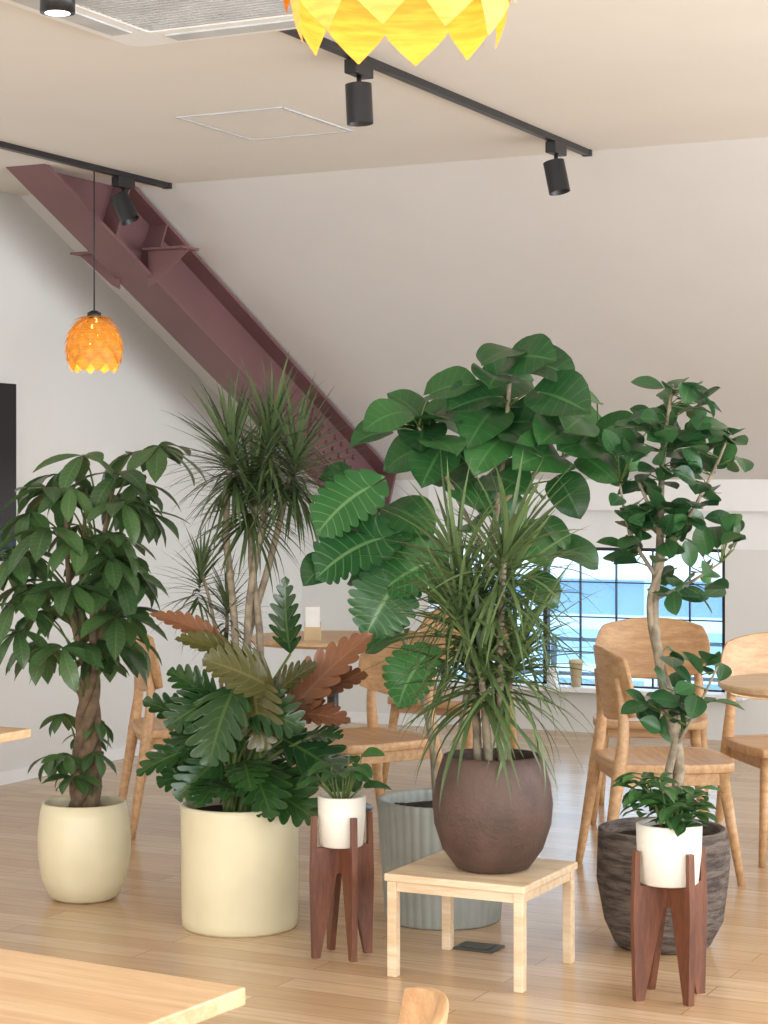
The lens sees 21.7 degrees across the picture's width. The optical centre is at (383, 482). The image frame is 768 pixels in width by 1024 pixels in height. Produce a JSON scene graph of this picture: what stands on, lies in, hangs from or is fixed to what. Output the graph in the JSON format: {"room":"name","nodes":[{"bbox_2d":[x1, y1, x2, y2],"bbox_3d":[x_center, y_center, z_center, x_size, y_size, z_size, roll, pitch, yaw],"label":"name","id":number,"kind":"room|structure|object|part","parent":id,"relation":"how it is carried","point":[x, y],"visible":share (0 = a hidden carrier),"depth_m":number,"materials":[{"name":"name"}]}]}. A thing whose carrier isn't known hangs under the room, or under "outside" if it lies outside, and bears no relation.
{"room":"cafe","nodes":[
{"label":"cafe","id":0,"kind":"room"},
{"bbox_2d":[40,0,74,16],"bbox_3d":[-0.875,-1.304,5.360,0.270,0.092,0.270,0,0,0],"label":"ceiling spotlight","id":1,"kind":"object","parent":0,"point":[54,8],"depth_m":5.33,"materials":[{"name":"black metal"}]},
{"bbox_2d":[0,192,301,771],"bbox_3d":[-3.377,-0.050,6.181,0.100,2.900,13.450,0,0,27],"label":"wall","id":2,"kind":"structure","parent":0,"point":[44,288],"depth_m":9.94,"materials":[{"name":"paint"}]},
{"bbox_2d":[0,383,15,560],"bbox_3d":[-2.009,-0.050,8.745,0.060,0.820,1.240,0,0,27],"label":"television","id":3,"kind":"object","parent":2,"relation":"attached to","point":[7,390],"visible":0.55,"depth_m":9.22,"materials":[{"name":"black plastic"}]},
{"bbox_2d":[0,743,156,785],"bbox_3d":[-3.382,1.370,6.044,0.012,0.060,13.000,0,0,27],"label":"baseboard","id":4,"kind":"structure","parent":2,"relation":"attached to","point":[19,774],"depth_m":9.47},
{"bbox_2d":[302,480,451,723],"bbox_3d":[-0.038,0.640,11.835,0.830,1.519,0.350,0,0,27],"label":"wall","id":5,"kind":"structure","parent":0,"point":[332,599],"depth_m":11.73,"materials":[{"name":"paint"}]},
{"bbox_2d":[346,711,425,726],"bbox_3d":[-0.113,1.370,11.671,0.818,0.060,0.012,0,0,27],"label":"baseboard","id":6,"kind":"structure","parent":5,"relation":"attached to","point":[357,717],"depth_m":11.61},
{"bbox_2d":[0,0,767,195],"bbox_3d":[-0.296,-1.400,2.913,8.530,0.100,10.350,0,0,27],"label":"ceiling","id":7,"kind":"structure","parent":0,"point":[594,75],"depth_m":6.88,"materials":[{"name":"paint"}]},
{"bbox_2d":[0,141,171,188],"bbox_3d":[-1.561,-1.337,7.829,0.036,0.026,2.644,0,0,27],"label":"track","id":8,"kind":"object","parent":7,"relation":"attached to","point":[3,145],"visible":1,"depth_m":8.38,"materials":[{"name":"black metal"}]},
{"bbox_2d":[64,172,123,373],"bbox_3d":[-1.230,-0.895,8.491,0.249,0.854,0.254,0,0,0],"label":"pendant lamp","id":9,"kind":"object","parent":8,"relation":"hanging from","point":[90,346],"visible":1,"depth_m":8.41,"materials":[{"name":"orange wood"}]},
{"bbox_3d":[-1.230,-1.025,8.491,0.005,0.594,0.005,0,0,23],"label":"cord","id":10,"kind":"part","parent":9,"relation":"part of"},
{"bbox_2d":[110,176,138,225],"bbox_3d":[-1.127,-1.222,8.688,0.124,0.206,0.116,0,0,-20],"label":"track spotlight","id":11,"kind":"object","parent":8,"relation":"hanging from","point":[122,203],"visible":1,"depth_m":8.65,"materials":[{"name":"black metal"}]},
{"bbox_2d":[0,0,295,45],"bbox_3d":[-0.552,-1.330,5.438,0.950,0.040,0.950,0,0,27],"label":"air conditioner","id":12,"kind":"object","parent":7,"relation":"attached to","point":[128,22],"depth_m":5.66,"materials":[{"name":"white plastic"}]},
{"bbox_2d":[176,106,352,140],"bbox_3d":[-0.442,-1.348,7.517,0.450,0.006,0.550,0,0,27],"label":"ceiling hatch","id":13,"kind":"object","parent":7,"relation":"in","point":[274,122],"depth_m":7.50,"materials":[{"name":"white paint"}]},
{"bbox_2d":[283,0,516,65],"bbox_3d":[0.016,-0.889,1.960,0.250,0.922,0.251,0,0,0],"label":"pendant lamp","id":14,"kind":"object","parent":7,"relation":"hanging from","point":[415,28],"visible":1,"depth_m":2.04,"materials":[{"name":"yellow wood"}]},
{"bbox_2d":[280,29,591,156],"bbox_3d":[0.060,-1.337,6.574,0.036,0.026,3.444,0,0,27],"label":"track","id":15,"kind":"object","parent":7,"relation":"attached to","point":[326,44],"visible":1,"depth_m":6.90,"materials":[{"name":"black metal"}]},
{"bbox_2d":[344,59,372,126],"bbox_3d":[-0.078,-1.226,6.296,0.090,0.197,0.120,0,0,27],"label":"track spotlight","id":16,"kind":"object","parent":15,"relation":"hanging from","point":[359,105],"visible":0.96,"depth_m":6.26,"materials":[{"name":"black metal"}]},
{"bbox_3d":[-0.079,-1.262,6.297,0.016,0.045,0.016,0,0,27],"label":"stem","id":17,"kind":"part","parent":16,"relation":"part of","materials":[{"name":"black metal"}]},
{"bbox_2d":[543,141,569,195],"bbox_3d":[0.673,-1.224,7.799,0.108,0.202,0.120,0,0,27],"label":"track spotlight","id":18,"kind":"object","parent":15,"relation":"hanging from","point":[555,171],"visible":1,"depth_m":7.76,"materials":[{"name":"black metal"}]},
{"bbox_2d":[0,722,767,1023],"bbox_3d":[0.395,1.450,4.300,8.530,0.100,13.450,0,0,27],"label":"floor","id":19,"kind":"structure","parent":0,"point":[141,928],"depth_m":6.09,"materials":[{"name":"brown wood"}]},
{"bbox_2d":[0,727,30,742],"bbox_3d":[-1.492,1.033,5.351,0.900,0.736,0.600,0,0,27],"label":"dining table","id":20,"kind":"object","parent":19,"relation":"on","point":[7,734],"visible":1,"depth_m":5.37,"materials":[{"name":"brown wood"}]},
{"bbox_2d":[0,441,206,903],"bbox_3d":[-1.016,0.632,6.731,0.850,1.536,0.734,0,0,0],"label":"tree","id":21,"kind":"object","parent":19,"relation":"on","point":[84,836],"visible":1,"depth_m":6.62,"materials":[{"name":"green plant"}]},
{"bbox_3d":[-1.010,1.236,6.740,0.312,0.328,0.312,0,0,0],"label":"pot","id":22,"kind":"part","parent":21,"relation":"part of","materials":[{"name":"beige ceramic"}]},
{"bbox_2d":[0,949,244,1023],"bbox_3d":[-0.838,1.040,2.683,1.100,0.721,0.700,0,0,31],"label":"dining table","id":23,"kind":"object","parent":19,"relation":"on","point":[34,988],"visible":1,"depth_m":2.66,"materials":[{"name":"brown wood"}]},
{"bbox_2d":[119,635,175,838],"bbox_3d":[-0.809,0.991,8.145,0.516,0.822,0.490,0,0,-14],"label":"dining chair","id":24,"kind":"object","parent":19,"relation":"on","point":[150,730],"visible":0.41,"depth_m":7.91,"materials":[{"name":"brown wood"}]},
{"bbox_3d":[-1.055,1.040,8.303,0.116,0.724,0.052,0,0,18],"label":"leg","id":25,"kind":"part","parent":24,"relation":"part of","materials":[{"name":"brown wood"}]},
{"bbox_3d":[-0.952,1.040,7.891,0.052,0.724,0.116,0,0,44],"label":"leg","id":26,"kind":"part","parent":24,"relation":"part of","materials":[{"name":"brown wood"}]},
{"bbox_3d":[-0.978,0.710,8.103,0.108,0.260,0.490,0,0,-14],"label":"backrest","id":27,"kind":"part","parent":24,"relation":"part of","materials":[{"name":"brown wood"}]},
{"bbox_3d":[-0.790,0.998,8.150,0.460,0.046,0.480,0,0,-14],"label":"seat","id":28,"kind":"part","parent":24,"relation":"part of","materials":[{"name":"brown wood"}]},
{"bbox_3d":[-0.758,1.030,7.960,0.350,0.050,0.020,0,0,-14],"label":"rail","id":29,"kind":"part","parent":24,"relation":"part of","materials":[{"name":"brown wood"}]},
{"bbox_2d":[136,351,372,937],"bbox_3d":[-0.397,0.482,6.366,0.775,1.835,0.698,0,0,-6],"label":"potted plant","id":30,"kind":"object","parent":19,"relation":"on","point":[242,819],"visible":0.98,"depth_m":6.21,"materials":[{"name":"green plant"}]},
{"bbox_2d":[181,797,298,937],"bbox_3d":[-0.456,1.206,6.330,0.374,0.388,0.374,0,0,0],"label":"pot","id":31,"kind":"object","parent":30,"relation":"attached to","point":[239,866],"depth_m":6.17,"materials":[{"name":"beige ceramic"}]},
{"bbox_2d":[251,630,371,810],"bbox_3d":[-0.220,1.030,8.600,0.720,0.740,0.720,0,0,0],"label":"round table","id":32,"kind":"object","parent":19,"relation":"on","point":[327,636],"visible":0.23,"depth_m":8.54,"materials":[{"name":"brown wood"}]},
{"bbox_2d":[304,606,320,639],"bbox_3d":[-0.300,0.590,8.420,0.070,0.140,0.070,0,0,0],"label":"napkin holder","id":33,"kind":"object","parent":32,"relation":"on","point":[312,629],"visible":1,"depth_m":8.40,"materials":[{"name":"white paper"}]},
{"bbox_2d":[309,811,373,961],"bbox_3d":[-0.125,1.190,5.930,0.155,0.420,0.155,0,0,21],"label":"plant stand","id":34,"kind":"object","parent":19,"relation":"on","point":[355,865],"visible":0.88,"depth_m":5.90,"materials":[{"name":"brown wood"}]},
{"bbox_2d":[296,747,391,848],"bbox_3d":[-0.119,0.926,5.944,0.290,0.296,0.250,0,0,0],"label":"potted plant","id":35,"kind":"object","parent":34,"relation":"on","point":[335,809],"visible":0.99,"depth_m":5.88,"materials":[{"name":"white ceramic"}]},
{"bbox_2d":[318,792,365,848],"bbox_3d":[-0.125,1.000,5.930,0.144,0.149,0.144,0,0,0],"label":"pot","id":36,"kind":"object","parent":35,"relation":"attached to","point":[335,809],"depth_m":5.87,"materials":[{"name":"white ceramic"}]},
{"bbox_2d":[292,630,441,809],"bbox_3d":[-0.074,0.991,7.731,0.516,0.822,0.490,0,0,-35],"label":"dining chair","id":37,"kind":"object","parent":19,"relation":"on","point":[357,740],"visible":0.37,"depth_m":7.78,"materials":[{"name":"brown wood"}]},
{"bbox_3d":[-0.090,0.998,7.720,0.460,0.046,0.480,0,0,-35],"label":"seat","id":38,"kind":"part","parent":37,"relation":"part of","materials":[{"name":"brown wood"}]},
{"bbox_3d":[-0.032,1.040,8.020,0.052,0.724,0.116,0,0,23],"label":"leg","id":39,"kind":"part","parent":37,"relation":"part of","materials":[{"name":"brown wood"}]},
{"bbox_3d":[0.032,1.030,7.571,0.350,0.050,0.020,0,0,-35],"label":"rail","id":40,"kind":"part","parent":37,"relation":"part of","materials":[{"name":"brown wood"}]},
{"bbox_3d":[0.068,0.710,7.831,0.108,0.260,0.490,0,0,-35],"label":"backrest","id":41,"kind":"part","parent":37,"relation":"part of","materials":[{"name":"brown wood"}]},
{"bbox_3d":[0.212,1.040,7.672,0.116,0.724,0.052,0,0,-3],"label":"leg","id":42,"kind":"part","parent":37,"relation":"part of","materials":[{"name":"brown wood"}]},
{"bbox_2d":[398,987,448,1023],"bbox_3d":[-0.155,0.991,2.228,0.516,0.822,0.490,0,0,6],"label":"dining chair","id":43,"kind":"object","parent":19,"relation":"on","point":[420,1005],"visible":1,"depth_m":2.34,"materials":[{"name":"brown wood"}]},
{"bbox_2d":[382,609,517,789],"bbox_3d":[0.310,0.991,9.217,0.490,0.822,0.516,0,0,30],"label":"dining chair","id":44,"kind":"object","parent":19,"relation":"on","point":[441,709],"visible":0.16,"depth_m":9.12,"materials":[{"name":"brown wood"}]},
{"bbox_3d":[0.032,1.199,9.132,0.107,0.406,0.046,0,0,-34],"label":"leg","id":45,"kind":"part","parent":44,"relation":"part of","materials":[{"name":"brown wood"}]},
{"bbox_3d":[0.217,1.027,9.057,0.360,0.044,0.020,0,0,30],"label":"rail","id":46,"kind":"part","parent":44,"relation":"part of","materials":[{"name":"brown wood"}]},
{"bbox_3d":[0.300,0.998,9.200,0.480,0.046,0.460,0,0,30],"label":"seat","id":47,"kind":"part","parent":44,"relation":"part of","materials":[{"name":"brown wood"}]},
{"bbox_3d":[0.397,0.710,9.367,0.490,0.260,0.108,0,0,30],"label":"backrest","id":48,"kind":"part","parent":44,"relation":"part of","materials":[{"name":"brown wood"}]},
{"bbox_3d":[0.376,1.199,8.934,0.046,0.406,0.107,0,0,4],"label":"leg","id":49,"kind":"part","parent":44,"relation":"part of","materials":[{"name":"brown wood"}]},
{"bbox_3d":[0.594,1.040,9.284,0.116,0.724,0.052,0,0,-28],"label":"leg","id":50,"kind":"part","parent":44,"relation":"part of","materials":[{"name":"brown wood"}]},
{"bbox_2d":[300,333,646,930],"bbox_3d":[0.297,0.462,6.388,1.122,1.876,0.509,0,0,0],"label":"potted ficus umbellata","id":51,"kind":"object","parent":19,"relation":"on","point":[492,425],"visible":0.77,"depth_m":6.31,"materials":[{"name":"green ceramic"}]},
{"bbox_2d":[377,788,501,930],"bbox_3d":[0.190,1.206,6.430,0.425,0.388,0.425,0,0,0],"label":"pot","id":52,"kind":"object","parent":51,"relation":"attached to","point":[408,834],"depth_m":6.27,"materials":[{"name":"grey ceramic"}]},
{"bbox_2d":[453,941,504,953],"bbox_3d":[0.285,1.396,6.020,0.130,0.008,0.100,0,0,27],"label":"floor outlet","id":53,"kind":"object","parent":19,"relation":"on","point":[481,947],"visible":1,"depth_m":6.00,"materials":[{"name":"black metal"}]},
{"bbox_3d":[0.285,1.393,6.020,0.090,0.002,0.060,0,0,27],"label":"lid","id":54,"kind":"part","parent":53,"relation":"part of","materials":[{"name":"grey metal"}]},
{"bbox_2d":[384,850,577,992],"bbox_3d":[0.283,1.253,5.755,0.430,0.294,0.410,0,0,27],"label":"table","id":55,"kind":"object","parent":19,"relation":"on","point":[435,874],"visible":0.94,"depth_m":5.65,"materials":[{"name":"brown wood"}]},
{"bbox_2d":[350,448,620,873],"bbox_3d":[0.284,0.498,5.739,0.771,1.215,0.821,0,0,-38],"label":"dracaena","id":56,"kind":"object","parent":55,"relation":"on","point":[493,807],"visible":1,"depth_m":5.65,"materials":[{"name":"green plant"}]},
{"bbox_2d":[432,748,552,873],"bbox_3d":[0.312,0.942,5.740,0.346,0.328,0.346,0,0,0],"label":"pot","id":57,"kind":"object","parent":56,"relation":"attached to","point":[477,823],"depth_m":5.61,"materials":[{"name":"brown ceramic"}]},
{"bbox_2d":[591,617,709,823],"bbox_3d":[1.123,0.991,8.420,0.490,0.822,0.516,0,0,10],"label":"dining chair","id":58,"kind":"object","parent":19,"relation":"on","point":[630,638],"visible":0.47,"depth_m":8.59,"materials":[{"name":"brown wood"}]},
{"bbox_3d":[0.891,1.199,8.245,0.046,0.406,0.107,0,0,36],"label":"leg","id":59,"kind":"part","parent":58,"relation":"part of","materials":[{"name":"brown wood"}]},
{"bbox_3d":[0.949,1.040,8.653,0.052,0.724,0.116,0,0,-22],"label":"leg","id":60,"kind":"part","parent":58,"relation":"part of","materials":[{"name":"brown wood"}]},
{"bbox_3d":[1.091,1.027,8.238,0.360,0.044,0.020,0,0,10],"label":"rail","id":61,"kind":"part","parent":58,"relation":"part of","materials":[{"name":"brown wood"}]},
{"bbox_3d":[1.120,0.998,8.400,0.480,0.046,0.460,0,0,10],"label":"seat","id":62,"kind":"part","parent":58,"relation":"part of","materials":[{"name":"brown wood"}]},
{"bbox_3d":[1.154,0.710,8.591,0.490,0.260,0.108,0,0,10],"label":"backrest","id":63,"kind":"part","parent":58,"relation":"part of","materials":[{"name":"brown wood"}]},
{"bbox_3d":[1.290,1.199,8.179,0.046,0.406,0.107,0,0,-32],"label":"leg","id":64,"kind":"part","parent":58,"relation":"part of","materials":[{"name":"brown wood"}]},
{"bbox_3d":[1.367,1.040,8.580,0.052,0.724,0.116,0,0,42],"label":"leg","id":65,"kind":"part","parent":58,"relation":"part of","materials":[{"name":"brown wood"}]},
{"bbox_2d":[575,645,744,885],"bbox_3d":[0.980,0.991,7.158,0.516,0.822,0.490,0,0,-5],"label":"dining chair","id":66,"kind":"object","parent":19,"relation":"on","point":[704,766],"visible":0.86,"depth_m":6.99,"materials":[{"name":"brown wood"}]},
{"bbox_3d":[0.762,1.040,7.352,0.116,0.724,0.052,0,0,27],"label":"leg","id":67,"kind":"part","parent":66,"relation":"part of","materials":[{"name":"brown wood"}]},
{"bbox_3d":[0.811,1.027,7.143,0.020,0.044,0.380,0,0,-5],"label":"rail","id":68,"kind":"part","parent":66,"relation":"part of","materials":[{"name":"brown wood"}]},
{"bbox_3d":[0.807,0.710,7.143,0.108,0.260,0.490,0,0,-5],"label":"backrest","id":69,"kind":"part","parent":66,"relation":"part of","materials":[{"name":"brown wood"}]},
{"bbox_3d":[0.799,1.040,6.929,0.116,0.724,0.052,0,0,-37],"label":"leg","id":70,"kind":"part","parent":66,"relation":"part of","materials":[{"name":"brown wood"}]},
{"bbox_3d":[1.000,0.998,7.160,0.460,0.046,0.480,0,0,-5],"label":"seat","id":71,"kind":"part","parent":66,"relation":"part of","materials":[{"name":"brown wood"}]},
{"bbox_3d":[1.002,1.030,6.967,0.350,0.050,0.020,0,0,-5],"label":"rail","id":72,"kind":"part","parent":66,"relation":"part of","materials":[{"name":"brown wood"}]},
{"bbox_3d":[1.175,1.199,7.375,0.107,0.406,0.046,0,0,-31],"label":"leg","id":73,"kind":"part","parent":66,"relation":"part of","materials":[{"name":"brown wood"}]},
{"bbox_3d":[1.209,1.199,6.979,0.107,0.406,0.046,0,0,21],"label":"leg","id":74,"kind":"part","parent":66,"relation":"part of","materials":[{"name":"brown wood"}]},
{"bbox_2d":[630,845,707,1006],"bbox_3d":[0.777,1.198,5.450,0.179,0.405,0.179,0,0,21],"label":"plant stand","id":75,"kind":"object","parent":19,"relation":"on","point":[688,906],"visible":0.81,"depth_m":5.41,"materials":[{"name":"brown wood"}]},
{"bbox_2d":[611,772,722,887],"bbox_3d":[0.775,0.936,5.449,0.307,0.306,0.282,0,0,0],"label":"plant","id":76,"kind":"object","parent":75,"relation":"on","point":[664,841],"visible":1,"depth_m":5.39,"materials":[{"name":"green plant"}]},
{"bbox_3d":[0.777,1.008,5.450,0.180,0.164,0.180,0,0,0],"label":"pot","id":77,"kind":"part","parent":76,"relation":"part of","materials":[{"name":"white ceramic"}]},
{"bbox_2d":[596,376,753,954],"bbox_3d":[0.872,0.536,6.059,0.460,1.727,0.407,0,0,0],"label":"ficus tree","id":78,"kind":"object","parent":19,"relation":"on","point":[616,842],"visible":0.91,"depth_m":6.02,"materials":[{"name":"green plant"}]},
{"bbox_3d":[0.847,1.221,6.059,0.402,0.358,0.408,0,0,0],"label":"pot","id":79,"kind":"part","parent":78,"relation":"part of","materials":[{"name":"ceramic"}]},
{"bbox_2d":[715,632,767,866],"bbox_3d":[1.556,0.991,7.570,0.490,0.822,0.516,0,0,-10],"label":"dining chair","id":80,"kind":"object","parent":19,"relation":"on","point":[746,654],"visible":0.8,"depth_m":7.69,"materials":[{"name":"brown wood"}]},
{"bbox_3d":[1.313,1.040,7.730,0.052,0.724,0.116,0,0,-42],"label":"leg","id":81,"kind":"part","parent":80,"relation":"part of","materials":[{"name":"brown wood"}]},
{"bbox_3d":[1.526,0.710,7.740,0.490,0.260,0.108,0,0,-10],"label":"backrest","id":82,"kind":"part","parent":80,"relation":"part of","materials":[{"name":"brown wood"}]},
{"bbox_3d":[1.368,1.030,7.531,0.020,0.050,0.350,0,0,-10],"label":"rail","id":83,"kind":"part","parent":80,"relation":"part of","materials":[{"name":"brown wood"}]},
{"bbox_3d":[1.560,0.998,7.550,0.480,0.046,0.460,0,0,-10],"label":"seat","id":84,"kind":"part","parent":80,"relation":"part of","materials":[{"name":"brown wood"}]},
{"bbox_3d":[1.390,1.199,7.329,0.046,0.406,0.107,0,0,32],"label":"leg","id":85,"kind":"part","parent":80,"relation":"part of","materials":[{"name":"brown wood"}]},
{"bbox_2d":[718,673,767,697],"bbox_3d":[1.470,1.030,6.620,0.720,0.740,0.720,0,0,0],"label":"round table","id":86,"kind":"object","parent":19,"relation":"on","point":[752,685],"visible":0.91,"depth_m":6.55,"materials":[{"name":"brown wood"}]},
{"bbox_2d":[20,137,767,479],"bbox_3d":[2.627,-0.735,8.775,8.530,1.431,2.750,0,0,27],"label":"sloped wall","id":87,"kind":"structure","parent":0,"point":[375,282],"depth_m":9.20,"materials":[{"name":"paint"}]},
{"bbox_2d":[6,164,396,516],"bbox_3d":[-0.845,-0.772,9.870,0.620,2.002,3.687,0,0,27],"label":"steel beam","id":88,"kind":"structure","parent":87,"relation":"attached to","point":[147,256],"depth_m":9.60,"materials":[{"name":"red metal"}]},
{"bbox_2d":[301,415,355,484],"bbox_3d":[-0.308,-0.143,10.945,0.144,0.450,0.564,0,0,27],"label":"bolts","id":89,"kind":"object","parent":88,"relation":"attached to","point":[317,418],"visible":0.35,"depth_m":10.92,"materials":[{"name":"red metal"}]},
{"bbox_2d":[428,479,767,510],"bbox_3d":[3.689,0.015,9.977,7.500,0.269,0.350,0,0,27],"label":"wall header","id":90,"kind":"structure","parent":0,"point":[735,494],"depth_m":10.81,"materials":[{"name":"white paint"}]},
{"bbox_2d":[439,509,767,739],"bbox_3d":[3.712,0.775,10.022,7.500,1.250,0.150,0,0,27],"label":"wall","id":91,"kind":"structure","parent":0,"point":[746,571],"depth_m":10.86,"materials":[{"name":"paint"}]},
{"bbox_2d":[441,545,724,691],"bbox_3d":[1.110,0.755,11.291,1.710,0.790,0.050,0,0,27],"label":"frame","id":92,"kind":"object","parent":91,"relation":"attached to","point":[652,550],"visible":0.29,"depth_m":11.20,"materials":[{"name":"black metal"}]},
{"bbox_2d":[436,679,748,700],"bbox_3d":[1.123,1.151,11.162,1.850,0.027,0.140,0,0,27],"label":"trim","id":93,"kind":"structure","parent":91,"relation":"attached to","point":[566,688],"depth_m":11.11,"materials":[{"name":"white paint"}]},
{"bbox_2d":[547,665,558,685],"bbox_3d":[0.949,1.083,11.248,0.066,0.110,0.066,0,0,27],"label":"glass jar","id":94,"kind":"object","parent":93,"relation":"on","point":[548,679],"visible":0.54,"depth_m":11.22,"materials":[{"name":"clear glass"}]},
{"bbox_2d":[569,659,582,686],"bbox_3d":[1.074,1.063,11.186,0.082,0.150,0.082,0,0,27],"label":"paper cup","id":95,"kind":"object","parent":93,"relation":"on","point":[575,681],"visible":0.82,"depth_m":11.16,"materials":[{"name":"beige paper"}]},
{"label":"outside","id":96,"kind":"structure","parent":0,"visible":0},
{"bbox_2d":[454,636,721,685],"bbox_3d":[2.154,1.599,13.005,8.280,1.122,0.030,0,0,27],"label":"balcony railing","id":97,"kind":"object","parent":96,"point":[554,659],"visible":0.02,"depth_m":13.42,"materials":[{"name":"metal"}]},
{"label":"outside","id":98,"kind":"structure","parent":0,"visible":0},
{"bbox_2d":[457,576,721,688],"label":"window","id":99,"kind":"structure","parent":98,"point":[632,601],"depth_m":20.12,"materials":[{"name":"glass"}]},
{"bbox_2d":[463,550,721,580],"bbox_3d":[4.854,0.825,18.699,20.000,0.250,0.200,0,0,27],"label":"parapet","id":100,"kind":"object","parent":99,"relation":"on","point":[607,569],"visible":0.02,"depth_m":19.81,"materials":[{"name":"white paint"}]}
]}

